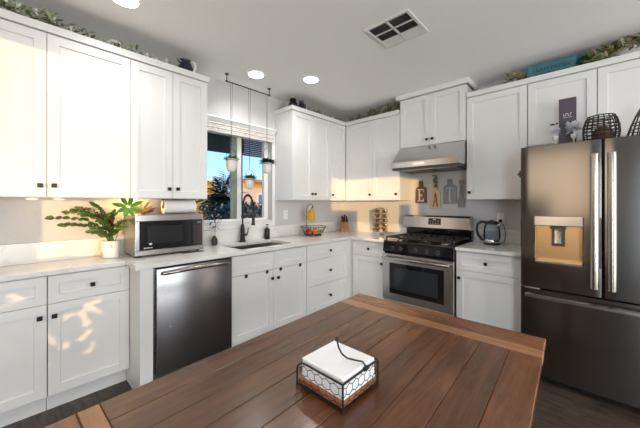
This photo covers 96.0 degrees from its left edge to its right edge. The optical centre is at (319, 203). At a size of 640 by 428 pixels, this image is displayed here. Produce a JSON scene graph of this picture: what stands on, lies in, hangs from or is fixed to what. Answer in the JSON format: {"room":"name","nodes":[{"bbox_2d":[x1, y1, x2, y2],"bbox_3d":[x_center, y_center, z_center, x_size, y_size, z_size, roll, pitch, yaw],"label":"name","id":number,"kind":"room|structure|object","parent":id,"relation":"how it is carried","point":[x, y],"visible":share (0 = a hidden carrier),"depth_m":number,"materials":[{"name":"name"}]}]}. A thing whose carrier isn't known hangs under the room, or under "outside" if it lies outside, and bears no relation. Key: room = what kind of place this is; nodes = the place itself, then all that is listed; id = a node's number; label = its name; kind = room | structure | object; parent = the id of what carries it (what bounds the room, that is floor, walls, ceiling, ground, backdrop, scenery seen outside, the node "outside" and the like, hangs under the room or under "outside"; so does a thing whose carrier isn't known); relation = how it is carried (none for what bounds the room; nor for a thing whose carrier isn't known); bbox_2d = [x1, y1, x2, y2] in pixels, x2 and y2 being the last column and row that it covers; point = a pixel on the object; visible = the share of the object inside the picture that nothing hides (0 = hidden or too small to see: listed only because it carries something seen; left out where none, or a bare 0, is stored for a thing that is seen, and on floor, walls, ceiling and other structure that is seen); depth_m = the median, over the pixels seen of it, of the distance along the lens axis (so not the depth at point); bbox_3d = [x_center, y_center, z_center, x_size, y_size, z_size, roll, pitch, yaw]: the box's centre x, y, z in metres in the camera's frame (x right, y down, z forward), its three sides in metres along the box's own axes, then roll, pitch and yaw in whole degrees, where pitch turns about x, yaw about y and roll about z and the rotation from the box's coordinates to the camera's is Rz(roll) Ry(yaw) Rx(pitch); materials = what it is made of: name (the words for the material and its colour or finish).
{"room":"kitchen","nodes":[
{"label":"kitchen","id":0,"kind":"room"},
{"bbox_2d":[0,8,341,244],"bbox_3d":[-1.625,0.021,2.545,0.150,2.640,5.900,0,0,43],"label":"wall","id":1,"kind":"structure","parent":0,"point":[22,220],"depth_m":2.50,"materials":[{"name":"grey paint"}]},
{"bbox_2d":[0,19,46,197],"bbox_3d":[-2.158,-0.566,1.607,0.354,1.050,0.904,0,0,43],"label":"upper cabinet","id":2,"kind":"object","parent":1,"relation":"attached to","point":[23,49],"visible":1,"depth_m":1.76,"materials":[{"name":"white paint"}]},
{"bbox_2d":[0,0,98,39],"bbox_3d":[-1.854,-1.203,1.842,0.180,0.152,0.694,0,0,43],"label":"leaf garland","id":3,"kind":"object","parent":2,"relation":"on","point":[17,5],"visible":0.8,"depth_m":1.85,"materials":[{"name":"green plant"}]},
{"bbox_2d":[0,8,208,83],"bbox_3d":[-1.797,-1.116,1.999,0.343,0.050,1.970,0,0,43],"label":"crown molding","id":4,"kind":"structure","parent":2,"relation":"attached to","point":[7,15],"depth_m":2.00,"materials":[{"name":"white paint"}]},
{"bbox_2d":[45,33,129,198],"bbox_3d":[-1.691,-0.566,2.104,0.354,1.050,0.457,0,0,43],"label":"upper cabinet","id":5,"kind":"object","parent":1,"relation":"attached to","point":[88,88],"visible":0.98,"depth_m":1.98,"materials":[{"name":"white paint"}]},
{"bbox_2d":[103,37,171,64],"bbox_3d":[-1.413,-1.178,2.290,0.145,0.121,0.561,0,0,43],"label":"leaf garland","id":6,"kind":"object","parent":5,"relation":"on","point":[115,43],"visible":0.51,"depth_m":2.21,"materials":[{"name":"green plant"}]},
{"bbox_2d":[125,60,206,198],"bbox_3d":[-1.330,-0.566,2.488,0.354,1.050,0.595,0,0,43],"label":"upper cabinet","id":7,"kind":"object","parent":1,"relation":"attached to","point":[168,110],"visible":0.98,"depth_m":2.36,"materials":[{"name":"white paint"}]},
{"bbox_2d":[162,199,195,207],"bbox_3d":[-1.245,-0.003,2.553,0.053,0.074,0.284,0,0,43],"label":"paper towel holder","id":8,"kind":"object","parent":7,"relation":"attached to","point":[162,199],"visible":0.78,"depth_m":2.53,"materials":[{"name":"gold metal"}]},
{"bbox_2d":[161,200,196,213],"bbox_3d":[-1.250,0.029,2.557,0.113,0.112,0.262,0,0,43],"label":"paper towel roll","id":9,"kind":"object","parent":8,"relation":"hanging from","point":[170,206],"visible":0.99,"depth_m":2.51,"materials":[{"name":"white paper"}]},
{"bbox_2d":[177,57,196,71],"bbox_3d":[-1.182,-1.180,2.558,0.163,0.176,0.143,0,0,-23],"label":"ceramic jug","id":10,"kind":"object","parent":7,"relation":"on","point":[185,63],"visible":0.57,"depth_m":2.51,"materials":[{"name":"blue ceramic"}]},
{"bbox_2d":[0,221,339,266],"bbox_3d":[-1.124,0.344,2.950,0.020,0.142,4.278,0,0,43],"label":"backsplash","id":11,"kind":"structure","parent":1,"relation":"attached to","point":[36,252],"depth_m":2.21,"materials":[{"name":"white stone"}]},
{"bbox_2d":[194,131,271,224],"bbox_3d":[-0.959,-0.289,3.229,0.142,1.019,0.950,0,0,43],"label":"window","id":12,"kind":"structure","parent":1,"relation":"in","point":[236,183],"depth_m":3.28,"materials":[{"name":"white plastic"}]},
{"bbox_2d":[207,120,273,142],"bbox_3d":[-0.891,-0.793,3.180,0.024,0.104,0.952,0,0,43],"label":"roman shade","id":13,"kind":"object","parent":12,"relation":"attached to","point":[213,126],"visible":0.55,"depth_m":3.17,"materials":[{"name":"fabric"}]},
{"bbox_2d":[203,135,274,230],"bbox_3d":[-0.897,-0.287,3.199,0.011,1.117,0.990,0,0,43],"label":"trim","id":14,"kind":"structure","parent":1,"relation":"attached to","point":[259,224],"depth_m":3.49,"materials":[{"name":"white paint"}]},
{"bbox_2d":[207,113,276,134],"bbox_3d":[-0.891,-0.874,3.169,0.061,0.054,0.995,0,0,43],"label":"trim","id":15,"kind":"structure","parent":1,"relation":"attached to","point":[210,117],"depth_m":3.16,"materials":[{"name":"white paint"}]},
{"bbox_2d":[283,210,287,218],"bbox_3d":[-0.439,0.141,3.688,0.009,0.116,0.072,0,0,43],"label":"wall outlet","id":16,"kind":"object","parent":1,"relation":"attached to","point":[285,212],"visible":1,"depth_m":3.68,"materials":[{"name":"white plastic"}]},
{"bbox_2d":[275,110,329,200],"bbox_3d":[-0.200,-0.566,3.688,0.354,1.050,0.668,0,0,43],"label":"upper cabinet","id":17,"kind":"object","parent":1,"relation":"attached to","point":[302,141],"visible":1,"depth_m":3.51,"materials":[{"name":"white paint"}]},
{"bbox_2d":[288,98,300,110],"bbox_3d":[-0.322,-1.180,3.483,0.129,0.175,0.152,0,0,25],"label":"ceramic jug","id":18,"kind":"object","parent":17,"relation":"on","point":[292,100],"visible":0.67,"depth_m":3.43,"materials":[{"name":"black ceramic"}]},
{"bbox_2d":[298,100,305,108],"bbox_3d":[-0.222,-1.183,3.590,0.106,0.182,0.088,0,0,-13],"label":"ceramic jug","id":19,"kind":"object","parent":17,"relation":"on","point":[301,102],"visible":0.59,"depth_m":3.56,"materials":[{"name":"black ceramic"}]},
{"bbox_2d":[274,105,345,125],"bbox_3d":[-0.104,-1.116,3.799,0.343,0.050,0.998,0,0,43],"label":"crown molding","id":20,"kind":"structure","parent":17,"relation":"on","point":[291,107],"depth_m":3.53,"materials":[{"name":"white paint"}]},
{"bbox_2d":[307,106,340,120],"bbox_3d":[0.046,-1.198,3.927,0.180,0.114,0.791,0,0,43],"label":"leaf garland","id":21,"kind":"object","parent":17,"relation":"on","point":[313,110],"visible":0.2,"depth_m":3.82,"materials":[{"name":"green plant"}]},
{"bbox_2d":[329,122,344,200],"bbox_3d":[0.141,-0.566,4.051,0.354,1.050,0.322,0,0,43],"label":"upper cabinet","id":22,"kind":"object","parent":1,"relation":"attached to","point":[337,132],"visible":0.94,"depth_m":3.95,"materials":[{"name":"white paint"}]},
{"bbox_2d":[262,110,271,173],"bbox_3d":[-0.596,-0.784,3.237,0.112,0.894,0.112,0,0,43],"label":"hanging planter","id":23,"kind":"object","parent":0,"point":[266,167],"visible":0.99,"depth_m":3.20,"materials":[{"name":"white ceramic"}]},
{"bbox_2d":[260,157,275,164],"bbox_3d":[-0.588,-0.477,3.239,0.212,0.077,0.242,0,0,-13],"label":"trailing plant","id":24,"kind":"object","parent":23,"relation":"in","point":[264,160],"visible":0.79,"depth_m":3.19,"materials":[{"name":"green plant"}]},
{"bbox_2d":[1,0,639,120],"bbox_3d":[0.979,-1.349,0.095,7.300,0.100,5.900,0,0,43],"label":"ceiling","id":25,"kind":"structure","parent":0,"point":[288,41],"depth_m":2.24,"materials":[{"name":"paint"}]},
{"bbox_2d":[112,0,141,8],"bbox_3d":[-1.238,-1.294,1.829,0.180,0.008,0.180,0,0,43],"label":"recessed light","id":26,"kind":"object","parent":25,"relation":"in","point":[130,4],"visible":1,"depth_m":1.86,"materials":[{"name":"white paint"}]},
{"bbox_2d":[225,73,270,95],"bbox_3d":[-0.753,-1.257,3.070,0.040,0.082,0.560,0,0,43],"label":"rod","id":27,"kind":"object","parent":25,"relation":"attached to","point":[226,74],"visible":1,"depth_m":3.02,"materials":[{"name":"black metal"}]},
{"bbox_2d":[225,83,236,171],"bbox_3d":[-0.897,-0.776,2.917,0.118,0.910,0.118,0,0,43],"label":"hanging planter","id":28,"kind":"object","parent":27,"relation":"hanging from","point":[231,164],"visible":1,"depth_m":2.88,"materials":[{"name":"beige ceramic"}]},
{"bbox_2d":[244,88,254,188],"bbox_3d":[-0.751,-0.695,3.072,0.112,1.072,0.112,0,0,43],"label":"hanging planter","id":29,"kind":"object","parent":27,"relation":"hanging from","point":[249,183],"visible":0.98,"depth_m":3.04,"materials":[{"name":"beige ceramic"}]},
{"bbox_2d":[239,174,254,178],"bbox_3d":[-0.750,-0.285,3.064,0.191,0.063,0.173,0,0,43],"label":"trailing plant","id":30,"kind":"object","parent":29,"relation":"in","point":[250,176],"visible":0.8,"depth_m":3.04,"materials":[{"name":"green plant"}]},
{"bbox_2d":[247,71,264,78],"bbox_3d":[-0.644,-1.294,2.900,0.180,0.008,0.180,0,0,43],"label":"recessed light","id":31,"kind":"object","parent":25,"relation":"in","point":[252,74],"visible":1,"depth_m":2.89,"materials":[{"name":"white paint"}]},
{"bbox_2d":[249,72,262,77],"bbox_3d":[-0.644,-1.295,2.900,0.145,0.004,0.145,0,0,43],"label":"diffuser","id":32,"kind":"object","parent":31,"relation":"attached to","point":[251,74],"depth_m":2.89,"materials":[{"name":"white plastic"}]},
{"bbox_2d":[302,76,319,83],"bbox_3d":[-0.094,-1.294,3.017,0.180,0.008,0.180,0,0,43],"label":"recessed light","id":33,"kind":"object","parent":25,"relation":"in","point":[308,79],"visible":1,"depth_m":3.00,"materials":[{"name":"white paint"}]},
{"bbox_2d":[304,77,317,82],"bbox_3d":[-0.094,-1.295,3.017,0.145,0.004,0.145,0,0,43],"label":"diffuser","id":34,"kind":"object","parent":33,"relation":"attached to","point":[306,79],"depth_m":3.00,"materials":[{"name":"white plastic"}]},
{"bbox_2d":[364,9,428,48],"bbox_3d":[0.573,-1.294,2.159,0.350,0.010,0.340,0,0,43],"label":"ceiling vent","id":35,"kind":"object","parent":25,"relation":"in","point":[401,27],"visible":1,"depth_m":2.15,"materials":[{"name":"white metal"}]},
{"bbox_2d":[1,377,639,427],"bbox_3d":[0.979,1.381,0.095,7.300,0.080,5.900,0,0,43],"label":"floor","id":36,"kind":"structure","parent":0,"point":[558,405],"depth_m":1.86,"materials":[{"name":"brown wood"}]},
{"bbox_2d":[0,276,46,427],"bbox_3d":[-1.989,0.894,1.757,0.393,0.892,0.453,0,0,43],"label":"base cabinet","id":37,"kind":"object","parent":36,"relation":"on","point":[23,302],"visible":0.98,"depth_m":1.74,"materials":[{"name":"white paint"}]},
{"bbox_2d":[46,265,128,409],"bbox_3d":[-1.681,0.894,2.084,0.393,0.892,0.439,0,0,43],"label":"base cabinet","id":38,"kind":"object","parent":36,"relation":"on","point":[88,310],"visible":0.96,"depth_m":1.96,"materials":[{"name":"white paint"}]},
{"bbox_2d":[126,267,152,388],"bbox_3d":[-1.419,0.894,2.197,0.619,0.892,0.080,0,0,43],"label":"end panel","id":39,"kind":"object","parent":36,"relation":"on","point":[140,371],"visible":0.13,"depth_m":2.00,"materials":[{"name":"white paint"}]},
{"bbox_2d":[153,257,231,379],"bbox_3d":[-1.148,0.895,2.412,0.666,0.889,0.597,0,0,43],"label":"dishwasher","id":40,"kind":"object","parent":36,"relation":"on","point":[192,302],"visible":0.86,"depth_m":2.18,"materials":[{"name":"grey metal"}]},
{"bbox_2d":[231,246,305,346],"bbox_3d":[-0.664,0.899,2.984,0.642,0.883,0.892,0,0,43],"label":"base cabinet","id":41,"kind":"object","parent":36,"relation":"on","point":[262,303],"visible":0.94,"depth_m":2.74,"materials":[{"name":"white paint"}]},
{"bbox_2d":[44,293,545,427],"bbox_3d":[0.102,0.960,0.965,0.955,0.762,1.560,0,0,41],"label":"dining table","id":42,"kind":"object","parent":36,"relation":"on","point":[437,370],"visible":0.94,"depth_m":0.94,"materials":[{"name":"brown wood"}]},
{"bbox_2d":[296,337,378,413],"bbox_3d":[0.056,0.494,0.920,0.197,0.170,0.186,0,0,43],"label":"napkin holder","id":43,"kind":"object","parent":42,"relation":"on","point":[340,403],"visible":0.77,"depth_m":0.86,"materials":[{"name":"black metal"}]},
{"bbox_2d":[302,341,374,399],"bbox_3d":[0.059,0.520,0.919,0.170,0.061,0.162,0,0,43],"label":"napkin stack","id":44,"kind":"object","parent":43,"relation":"in","point":[328,359],"visible":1,"depth_m":0.88,"materials":[{"name":"white paper"}]},
{"bbox_2d":[293,240,346,315],"bbox_3d":[-0.110,0.894,3.573,0.642,0.892,0.720,0,0,43],"label":"base cabinet","id":45,"kind":"object","parent":36,"relation":"on","point":[326,263],"visible":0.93,"depth_m":3.34,"materials":[{"name":"white paint"}]},
{"bbox_2d":[347,239,352,297],"bbox_3d":[0.362,0.894,4.070,0.648,0.892,0.648,0,0,43],"label":"cabinet filler","id":46,"kind":"object","parent":36,"relation":"on","point":[349,241],"visible":0.2,"depth_m":3.65,"materials":[{"name":"white paint"}]},
{"bbox_2d":[352,240,383,298],"bbox_3d":[0.774,0.894,3.687,0.475,0.892,0.642,0,0,43],"label":"base cabinet","id":47,"kind":"object","parent":36,"relation":"on","point":[367,261],"visible":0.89,"depth_m":3.48,"materials":[{"name":"white paint"}]},
{"bbox_2d":[0,221,406,281],"bbox_3d":[-0.714,0.360,2.578,1.127,0.173,4.298,0,0,43],"label":"countertop","id":48,"kind":"structure","parent":47,"relation":"on","point":[36,259],"depth_m":2.24,"materials":[{"name":"white stone"}]},
{"bbox_2d":[101,240,120,258],"bbox_3d":[-1.615,0.350,2.226,0.123,0.131,0.122,0,0,43],"label":"flower pot","id":49,"kind":"object","parent":48,"relation":"on","point":[109,249],"visible":0.95,"depth_m":2.18,"materials":[{"name":"white ceramic"}]},
{"bbox_2d":[44,201,129,240],"bbox_3d":[-1.660,0.144,2.085,0.297,0.322,0.493,0,0,43],"label":"plant","id":50,"kind":"object","parent":49,"relation":"in","point":[106,220],"visible":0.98,"depth_m":2.13,"materials":[{"name":"green plant"}]},
{"bbox_2d":[111,198,143,240],"bbox_3d":[-1.485,0.115,2.234,0.215,0.372,0.071,0,0,-23],"label":"plant","id":51,"kind":"object","parent":49,"relation":"on","point":[124,209],"visible":0.84,"depth_m":2.22,"materials":[{"name":"green plant"}]},
{"bbox_2d":[124,213,202,257],"bbox_3d":[-1.329,0.252,2.475,0.317,0.326,0.528,0,0,43],"label":"microwave","id":52,"kind":"object","parent":48,"relation":"on","point":[146,234],"visible":0.98,"depth_m":2.33,"materials":[{"name":"metal"}]},
{"bbox_2d":[133,201,156,213],"bbox_3d":[-1.508,0.030,2.435,0.060,0.117,0.232,0,0,43],"label":"dracaena plant","id":53,"kind":"object","parent":52,"relation":"on","point":[149,209],"visible":0.71,"depth_m":2.46,"materials":[{"name":"brown plant"}]},
{"bbox_2d":[211,236,217,244],"bbox_3d":[-1.055,0.370,2.880,0.064,0.092,0.064,0,0,43],"label":"stone vase","id":54,"kind":"object","parent":48,"relation":"on","point":[214,240],"visible":0.98,"depth_m":2.86,"materials":[{"name":"grey stone"}]},
{"bbox_2d":[208,214,221,231],"bbox_3d":[-1.054,0.247,2.877,0.100,0.298,0.165,0,0,43],"label":"branch","id":55,"kind":"object","parent":54,"relation":"in","point":[219,214],"visible":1,"depth_m":2.88,"materials":[{"name":"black plant"}]},
{"bbox_2d":[239,194,254,241],"bbox_3d":[-0.794,0.154,3.152,0.170,0.524,0.075,0,0,-8],"label":"kitchen faucet","id":56,"kind":"object","parent":48,"relation":"on","point":[243,234],"visible":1,"depth_m":3.13,"materials":[{"name":"black metal"}]},
{"bbox_2d":[229,242,287,257],"bbox_3d":[-0.640,0.545,2.971,0.414,0.193,0.654,0,0,43],"label":"sink","id":57,"kind":"object","parent":48,"relation":"in","point":[268,243],"visible":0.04,"depth_m":3.16,"materials":[{"name":"metal"}]},
{"bbox_2d":[264,224,269,238],"bbox_3d":[-0.620,0.328,3.384,0.067,0.174,0.064,0,0,43],"label":"soap dispenser","id":58,"kind":"object","parent":48,"relation":"on","point":[266,230],"visible":0.99,"depth_m":3.36,"materials":[{"name":"black metal"}]},
{"bbox_2d":[300,204,325,235],"bbox_3d":[-0.087,0.208,3.745,0.344,0.415,0.344,0,0,43],"label":"fruit basket","id":59,"kind":"object","parent":48,"relation":"on","point":[306,225],"visible":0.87,"depth_m":3.71,"materials":[{"name":"black metal"}]},
{"bbox_2d":[306,206,315,221],"bbox_3d":[-0.115,0.134,3.738,0.121,0.208,0.063,0,0,-7],"label":"banana bunch","id":60,"kind":"object","parent":59,"relation":"hanging from","point":[310,214],"visible":1,"depth_m":3.73,"materials":[{"name":"yellow food"}]},
{"bbox_2d":[300,225,325,235],"bbox_3d":[-0.087,0.354,3.745,0.344,0.123,0.344,0,0,43],"label":"wire bowl","id":61,"kind":"object","parent":59,"relation":"on","point":[306,227],"depth_m":3.67,"materials":[{"name":"black metal"}]},
{"bbox_2d":[340,221,348,231],"bbox_3d":[0.366,0.338,4.298,0.120,0.155,0.120,0,0,-2],"label":"knife block","id":62,"kind":"object","parent":48,"relation":"on","point":[344,226],"visible":0.94,"depth_m":4.25,"materials":[{"name":"brown wood"}]},
{"bbox_2d":[374,207,386,234],"bbox_3d":[0.804,0.233,3.850,0.168,0.366,0.168,0,0,43],"label":"spice rack","id":63,"kind":"object","parent":48,"relation":"on","point":[379,208],"visible":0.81,"depth_m":3.81,"materials":[{"name":"silver metal"}]},
{"bbox_2d":[382,215,473,316],"bbox_3d":[1.185,0.741,3.215,0.778,1.200,0.712,0,0,43],"label":"gas range","id":64,"kind":"object","parent":36,"relation":"on","point":[419,267],"visible":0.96,"depth_m":3.05,"materials":[{"name":"silver metal"}]},
{"bbox_2d":[384,238,469,248],"bbox_3d":[1.192,0.426,3.217,0.762,0.020,0.560,0,0,43],"label":"cooktop","id":65,"kind":"object","parent":64,"relation":"in","point":[421,244],"depth_m":3.06,"materials":[{"name":"black metal"}]},
{"bbox_2d":[456,250,520,332],"bbox_3d":[1.706,0.894,2.810,0.533,0.892,0.642,0,0,43],"label":"base cabinet","id":66,"kind":"object","parent":36,"relation":"on","point":[488,286],"visible":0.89,"depth_m":2.59,"materials":[{"name":"white paint"}]},
{"bbox_2d":[455,228,520,256],"bbox_3d":[1.708,0.360,2.809,0.537,0.173,0.644,0,0,43],"label":"countertop","id":67,"kind":"structure","parent":66,"relation":"on","point":[511,246],"depth_m":2.92,"materials":[{"name":"white stone"}]},
{"bbox_2d":[475,219,505,244],"bbox_3d":[1.781,0.291,2.940,0.311,0.250,0.182,0,0,-11],"label":"electric kettle","id":68,"kind":"object","parent":67,"relation":"on","point":[488,241],"visible":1,"depth_m":2.93,"materials":[{"name":"black metal"}]},
{"bbox_2d":[521,135,639,409],"bbox_3d":[2.141,0.454,2.196,0.910,1.769,0.887,0,0,43],"label":"refrigerator","id":69,"kind":"object","parent":36,"relation":"on","point":[580,201],"visible":0.96,"depth_m":1.98,"materials":[{"name":"grey metal"}]},
{"bbox_2d":[550,123,558,143],"bbox_3d":[1.922,-0.544,2.366,0.062,0.226,0.044,0,0,43],"label":"goblet","id":70,"kind":"object","parent":69,"relation":"on","point":[555,138],"visible":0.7,"depth_m":2.35,"materials":[{"name":"white ceramic"}]},
{"bbox_2d":[549,127,559,135],"bbox_3d":[1.929,-0.579,2.364,0.081,0.109,0.074,0,0,43],"label":"bunch","id":71,"kind":"object","parent":70,"relation":"on","point":[555,129],"visible":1,"depth_m":2.36,"materials":[{"name":"white plant"}]},
{"bbox_2d":[552,136,558,143],"bbox_3d":[1.929,-0.491,2.360,0.044,0.120,0.044,0,0,43],"label":"cup","id":72,"kind":"object","parent":70,"relation":"on","point":[555,138],"depth_m":2.35,"materials":[{"name":"white ceramic"}]},
{"bbox_2d":[559,97,576,143],"bbox_3d":[2.031,-0.645,2.365,0.110,0.440,0.015,0,0,43],"label":"table sign","id":73,"kind":"object","parent":69,"relation":"on","point":[567,106],"visible":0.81,"depth_m":2.36,"materials":[{"name":"purple paint"}]},
{"bbox_2d":[570,133,576,141],"bbox_3d":[2.010,-0.491,2.283,0.044,0.120,0.044,0,0,43],"label":"goblet","id":74,"kind":"object","parent":69,"relation":"on","point":[573,136],"visible":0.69,"depth_m":2.27,"materials":[{"name":"white ceramic"}]},
{"bbox_2d":[564,120,582,133],"bbox_3d":[2.010,-0.592,2.281,0.128,0.136,0.132,0,0,43],"label":"bunch","id":75,"kind":"object","parent":74,"relation":"in","point":[575,123],"visible":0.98,"depth_m":2.28,"materials":[{"name":"white plant"}]},
{"bbox_2d":[582,113,620,142],"bbox_3d":[2.074,-0.539,2.127,0.208,0.213,0.208,0,0,-33],"label":"wire basket","id":76,"kind":"object","parent":69,"relation":"on","point":[617,121],"visible":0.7,"depth_m":2.07,"materials":[{"name":"metal"}]},
{"bbox_2d":[592,126,614,141],"bbox_3d":[2.078,-0.505,2.116,0.122,0.124,0.120,0,0,43],"label":"woven ball","id":77,"kind":"object","parent":76,"relation":"in","point":[606,127],"visible":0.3,"depth_m":2.08,"materials":[{"name":"brown wicker"}]},
{"bbox_2d":[626,109,639,135],"bbox_3d":[2.234,-0.572,1.976,0.224,0.278,0.224,0,0,43],"label":"wire basket","id":78,"kind":"object","parent":69,"relation":"on","point":[638,112],"visible":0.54,"depth_m":2.00,"materials":[{"name":"metal"}]},
{"bbox_2d":[342,46,639,240],"bbox_3d":[3.003,0.021,2.138,7.150,2.640,0.150,0,0,43],"label":"wall","id":79,"kind":"structure","parent":0,"point":[485,210],"depth_m":3.46,"materials":[{"name":"grey paint"}]},
{"bbox_2d":[348,221,406,234],"bbox_3d":[0.759,0.344,4.130,1.107,0.142,0.020,0,0,43],"label":"backsplash","id":80,"kind":"structure","parent":79,"relation":"attached to","point":[395,229],"depth_m":4.13,"materials":[{"name":"white stone"}]},
{"bbox_2d":[344,114,411,200],"bbox_3d":[0.649,-0.566,4.004,1.156,1.050,0.354,0,0,43],"label":"upper cabinet","id":81,"kind":"object","parent":79,"relation":"attached to","point":[371,147],"visible":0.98,"depth_m":3.74,"materials":[{"name":"white paint"}]},
{"bbox_2d":[346,110,399,125],"bbox_3d":[0.671,-1.116,3.781,0.810,0.050,0.038,0,0,43],"label":"crown molding","id":82,"kind":"structure","parent":81,"relation":"attached to","point":[396,112],"depth_m":3.73,"materials":[{"name":"white paint"}]},
{"bbox_2d":[348,103,399,121],"bbox_3d":[0.724,-1.209,3.897,0.841,0.140,0.214,0,0,43],"label":"leaf garland","id":83,"kind":"object","parent":81,"relation":"on","point":[388,108],"visible":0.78,"depth_m":3.82,"materials":[{"name":"green plant"}]},
{"bbox_2d":[415,181,426,202],"bbox_3d":[1.278,-0.147,3.644,0.144,0.280,0.018,0,0,43],"label":"sign","id":84,"kind":"object","parent":79,"relation":"attached to","point":[421,192],"visible":1,"depth_m":3.63,"materials":[{"name":"brown wood"}]},
{"bbox_2d":[391,140,466,173],"bbox_3d":[1.280,-0.514,3.278,0.740,0.282,0.544,0,0,43],"label":"range hood","id":85,"kind":"object","parent":79,"relation":"attached to","point":[452,156],"visible":0.96,"depth_m":3.10,"materials":[{"name":"metal"}]},
{"bbox_2d":[432,175,437,187],"bbox_3d":[1.399,-0.270,3.485,0.064,0.159,0.062,0,0,-7],"label":"hanging greenery","id":86,"kind":"object","parent":79,"relation":"attached to","point":[435,178],"visible":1,"depth_m":3.50,"materials":[{"name":"green plant"}]},
{"bbox_2d":[430,184,440,207],"bbox_3d":[1.410,-0.089,3.520,0.130,0.290,0.018,0,0,43],"label":"sign","id":87,"kind":"object","parent":79,"relation":"attached to","point":[435,195],"visible":1,"depth_m":3.51,"materials":[{"name":"beige wood"}]},
{"bbox_2d":[400,84,472,148],"bbox_3d":[1.344,-0.951,3.350,0.743,0.585,0.354,0,0,43],"label":"upper cabinet","id":88,"kind":"object","parent":79,"relation":"attached to","point":[440,117],"visible":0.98,"depth_m":3.21,"materials":[{"name":"white paint"}]},
{"bbox_2d":[396,76,478,102],"bbox_3d":[1.341,-1.271,3.346,0.812,0.054,0.363,0,0,43],"label":"crown molding","id":89,"kind":"structure","parent":88,"relation":"attached to","point":[464,80],"depth_m":3.15,"materials":[{"name":"white paint"}]},
{"bbox_2d":[443,179,456,203],"bbox_3d":[1.533,-0.146,3.403,0.158,0.295,0.018,0,0,43],"label":"sign","id":90,"kind":"object","parent":79,"relation":"attached to","point":[449,190],"visible":1,"depth_m":3.39,"materials":[{"name":"grey wood"}]},
{"bbox_2d":[458,180,464,207],"bbox_3d":[1.628,-0.112,3.317,0.082,0.317,0.013,0,0,43],"label":"sign","id":91,"kind":"object","parent":79,"relation":"attached to","point":[461,201],"visible":1,"depth_m":3.31,"materials":[{"name":"grey wood"}]},
{"bbox_2d":[467,85,527,199],"bbox_3d":[1.806,-0.566,2.915,0.516,1.050,0.354,0,0,43],"label":"upper cabinet","id":92,"kind":"object","parent":79,"relation":"attached to","point":[497,122],"visible":0.94,"depth_m":2.81,"materials":[{"name":"white paint"}]},
{"bbox_2d":[474,228,520,244],"bbox_3d":[1.922,0.344,3.036,0.537,0.142,0.020,0,0,43],"label":"backsplash","id":93,"kind":"structure","parent":79,"relation":"attached to","point":[512,236],"depth_m":3.03,"materials":[{"name":"white stone"}]},
{"bbox_2d":[497,213,504,223],"bbox_3d":[1.914,0.156,3.052,0.072,0.116,0.009,0,0,43],"label":"wall outlet","id":94,"kind":"object","parent":79,"relation":"attached to","point":[501,216],"visible":0.93,"depth_m":3.05,"materials":[{"name":"white plastic"}]},
{"bbox_2d":[528,59,639,146],"bbox_3d":[2.338,-0.805,2.433,0.912,0.572,0.328,0,0,43],"label":"upper cabinet","id":95,"kind":"object","parent":79,"relation":"attached to","point":[615,88],"visible":0.7,"depth_m":2.37,"materials":[{"name":"white paint"}]},
{"bbox_2d":[466,51,639,98],"bbox_3d":[2.041,-1.116,2.493,1.430,0.050,0.038,0,0,43],"label":"crown molding","id":96,"kind":"structure","parent":95,"relation":"attached to","point":[634,55],"depth_m":2.46,"materials":[{"name":"white paint"}]},
{"bbox_2d":[526,55,584,77],"bbox_3d":[2.111,-1.172,2.551,0.450,0.160,0.140,0,0,43],"label":"sign","id":97,"kind":"object","parent":95,"relation":"on","point":[570,61],"visible":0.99,"depth_m":2.52,"materials":[{"name":"paint"}]},
{"bbox_2d":[583,34,639,63],"bbox_3d":[2.410,-1.207,2.237,0.630,0.162,0.239,0,0,35],"label":"leaf garland","id":98,"kind":"object","parent":95,"relation":"on","point":[622,44],"visible":0.85,"depth_m":2.26},
{"bbox_2d":[575,51,599,64],"bbox_3d":[2.208,-1.192,2.367,0.144,0.086,0.141,0,0,5],"label":"leaf garland","id":99,"kind":"object","parent":98,"relation":"on","point":[587,56],"visible":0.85,"depth_m":2.36},
{"bbox_2d":[505,71,527,82],"bbox_3d":[1.886,-1.204,2.751,0.217,0.117,0.171,0,0,43],"label":"leaf garland","id":100,"kind":"object","parent":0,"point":[520,77],"visible":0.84,"depth_m":2.75},
{"label":"outside","id":101,"kind":"structure","parent":0,"visible":0},
{"bbox_3d":[-10.852,1.666,21.933,39.840,0.050,70.000,0,0,43],"label":"ground","id":102,"kind":"structure","parent":101,"visible":0},
{"bbox_2d":[196,180,213,217],"bbox_3d":[-3.267,0.526,6.965,0.200,2.230,1.390,0,0,43],"label":"wall","id":103,"kind":"structure","parent":102,"relation":"on","point":[208,185],"depth_m":7.27,"materials":[{"name":"paint"}]},
{"bbox_2d":[196,171,248,219],"bbox_3d":[-2.151,0.462,6.309,1.164,2.364,1.059,0,0,6],"label":"palm","id":104,"kind":"object","parent":102,"relation":"on","point":[218,190],"visible":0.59,"depth_m":6.22,"materials":[{"name":"green plant"}]},
{"bbox_2d":[198,201,261,222],"bbox_3d":[-1.497,0.796,5.343,0.892,1.696,1.431,0,0,43],"label":"flowering shrub","id":105,"kind":"object","parent":102,"relation":"on","point":[227,212],"visible":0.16,"depth_m":5.18,"materials":[{"name":"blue plant"}]},
{"bbox_2d":[243,179,261,206],"bbox_3d":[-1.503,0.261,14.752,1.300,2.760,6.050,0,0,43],"label":"house","id":106,"kind":"structure","parent":102,"relation":"on","point":[255,192],"depth_m":12.76,"materials":[{"name":"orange paint"}]},
{"bbox_2d":[243,207,261,217],"bbox_3d":[-1.813,0.871,10.211,0.070,1.540,5.710,0,0,43],"label":"fence","id":107,"kind":"object","parent":102,"relation":"on","point":[243,207],"visible":0.02,"depth_m":9.81,"materials":[{"name":"grey wood"}]},
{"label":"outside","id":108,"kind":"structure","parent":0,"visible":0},
{"bbox_2d":[207,132,261,157],"bbox_3d":[-1.385,-1.071,3.829,1.240,0.535,5.000,0,0,43],"label":"roof","id":109,"kind":"structure","parent":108,"point":[215,142],"depth_m":4.56,"materials":[{"name":"tile"}]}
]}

